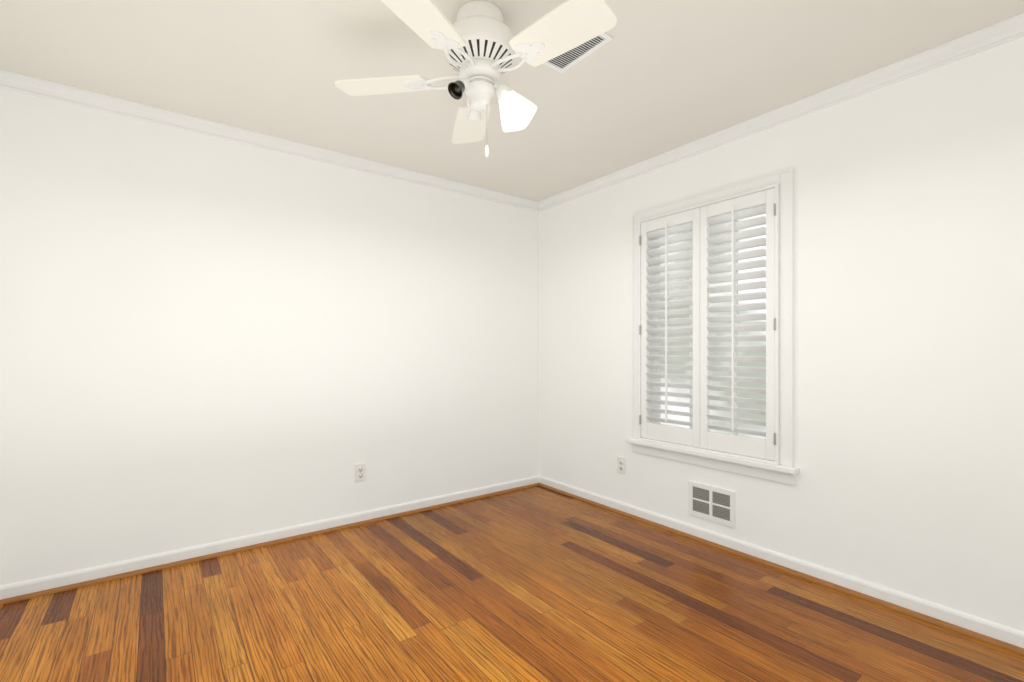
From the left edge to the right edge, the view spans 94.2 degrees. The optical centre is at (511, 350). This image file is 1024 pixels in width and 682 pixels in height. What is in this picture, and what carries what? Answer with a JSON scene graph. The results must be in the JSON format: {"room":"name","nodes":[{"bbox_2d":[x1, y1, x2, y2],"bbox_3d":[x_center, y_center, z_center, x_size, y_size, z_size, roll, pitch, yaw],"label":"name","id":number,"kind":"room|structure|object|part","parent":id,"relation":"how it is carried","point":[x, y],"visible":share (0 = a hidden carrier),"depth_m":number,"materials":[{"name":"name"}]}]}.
{"room":"empty bedroom","nodes":[
{"label":"empty bedroom","id":0,"kind":"room"},
{"bbox_2d":[0,88,538,585],"bbox_3d":[-1.133,-0.060,3.209,3.610,2.440,0.150,0,0,-37],"label":"wall","id":1,"kind":"structure","parent":0,"point":[206,338],"depth_m":2.74,"materials":[{"name":"paint"}]},
{"bbox_2d":[0,475,539,604],"bbox_3d":[-1.081,1.121,3.133,3.240,0.077,0.034,0,0,-37],"label":"baseboard","id":2,"kind":"structure","parent":1,"relation":"attached to","point":[24,590],"depth_m":2.73,"materials":[{"name":"white wood"}]},
{"bbox_2d":[0,69,539,211],"bbox_3d":[-1.076,-1.246,3.125,3.180,0.068,0.051,0,0,-37],"label":"crown molding","id":3,"kind":"structure","parent":1,"relation":"attached to","point":[13,81],"depth_m":2.71,"materials":[{"name":"white wood"}]},
{"bbox_2d":[355,463,365,481],"bbox_3d":[-1.019,0.814,3.194,0.074,0.118,0.011,0,0,-37],"label":"electrical outlet","id":4,"kind":"object","parent":1,"relation":"attached to","point":[360,471],"visible":1,"depth_m":3.19,"materials":[{"name":"white plastic"}]},
{"bbox_2d":[0,486,1023,681],"bbox_3d":[0.085,1.210,1.591,3.610,0.100,4.200,0,0,-37],"label":"floor","id":5,"kind":"structure","parent":0,"point":[537,584],"depth_m":2.07,"materials":[{"name":"brown wood"}]},
{"bbox_2d":[0,0,1023,200],"bbox_3d":[0.085,-1.330,1.591,3.610,0.100,4.200,0,0,-37],"label":"ceiling","id":6,"kind":"structure","parent":0,"point":[651,78],"depth_m":2.14,"materials":[{"name":"paint"}]},
{"bbox_2d":[335,0,616,156],"bbox_3d":[-0.231,-1.008,1.764,0.728,0.544,1.104,0,0,-28],"label":"ceiling fan","id":7,"kind":"object","parent":6,"relation":"hanging from","point":[478,43],"visible":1,"depth_m":1.72,"materials":[{"name":"white"}]},
{"bbox_2d":[447,80,465,99],"bbox_3d":[-0.201,-0.960,1.742,0.064,0.063,0.061,0,0,-37],"label":"socket","id":8,"kind":"object","parent":7,"relation":"attached to","point":[456,89],"depth_m":1.75,"materials":[{"name":"grey"}]},
{"bbox_3d":[-0.121,-1.174,1.824,0.264,0.212,0.264,0,0,-37],"label":"motor","id":9,"kind":"part","parent":7,"relation":"part of","materials":[{"name":"white metal"}]},
{"bbox_3d":[-0.095,-0.858,1.806,0.004,0.156,0.004,0,0,-37],"label":"pull chain","id":10,"kind":"part","parent":7,"relation":"part of","materials":[{"name":"silver metal"}]},
{"bbox_3d":[0.026,-0.906,1.788,0.128,0.152,0.126,0,0,-37],"label":"lamp shade","id":11,"kind":"part","parent":7,"relation":"part of","materials":[{"name":"white glass"}]},
{"bbox_2d":[543,33,612,72],"bbox_3d":[0.249,-1.275,2.005,0.180,0.010,0.305,0,0,-37],"label":"ceiling vent","id":12,"kind":"object","parent":6,"relation":"in","point":[564,62],"visible":0.44,"depth_m":2.04,"materials":[{"name":"grey metal"}]},
{"bbox_2d":[539,37,1023,631],"bbox_3d":[1.467,-0.060,2.632,0.150,2.440,3.900,0,0,-37],"label":"wall","id":13,"kind":"structure","parent":0,"point":[909,331],"depth_m":2.21,"materials":[{"name":"paint"}]},
{"bbox_2d":[617,456,625,473],"bbox_3d":[0.784,0.817,3.406,0.011,0.118,0.074,0,0,-37],"label":"electrical outlet","id":14,"kind":"object","parent":13,"relation":"attached to","point":[621,464],"visible":1,"depth_m":3.40,"materials":[{"name":"white plastic"}]},
{"bbox_2d":[688,480,735,527],"bbox_3d":[1.196,0.915,2.859,0.010,0.210,0.300,0,0,-37],"label":"air vent","id":15,"kind":"object","parent":13,"relation":"in","point":[712,503],"visible":1,"depth_m":2.85,"materials":[{"name":"grey metal"}]},
{"bbox_2d":[626,168,799,484],"bbox_3d":[1.201,-0.128,2.932,0.215,1.655,1.090,0,0,-37],"label":"window","id":16,"kind":"structure","parent":13,"relation":"in","point":[701,444],"depth_m":2.81,"materials":[{"name":"white wood"}]},
{"bbox_2d":[639,203,775,444],"bbox_3d":[1.135,-0.142,2.882,0.011,1.283,0.892,0,0,-37],"label":"window shutter hinges","id":17,"kind":"object","parent":16,"relation":"attached to","point":[774,326],"visible":1,"depth_m":2.53,"materials":[{"name":"silver metal"}]},
{"bbox_3d":[1.251,-0.141,2.969,0.040,1.468,0.880,0,0,-37],"label":"window sash","id":18,"kind":"part","parent":16,"relation":"part of","materials":[{"name":"white wood"}]},
{"bbox_2d":[536,13,1023,210],"bbox_3d":[1.387,-1.246,2.571,0.051,0.068,3.900,0,0,-37],"label":"crown molding","id":19,"kind":"structure","parent":13,"relation":"attached to","point":[992,36],"depth_m":2.35,"materials":[{"name":"white wood"}]},
{"bbox_2d":[540,476,1023,654],"bbox_3d":[1.395,1.121,2.577,0.032,0.077,3.900,0,0,-37],"label":"baseboard","id":20,"kind":"structure","parent":13,"relation":"attached to","point":[1009,635],"depth_m":2.36,"materials":[{"name":"white wood"}]},
{"label":"outside","id":21,"kind":"structure","parent":0,"visible":0},
{"bbox_2d":[661,214,765,438],"bbox_3d":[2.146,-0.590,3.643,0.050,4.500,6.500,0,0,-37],"label":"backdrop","id":22,"kind":"structure","parent":21,"point":[729,394],"depth_m":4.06,"materials":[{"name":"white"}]}
]}

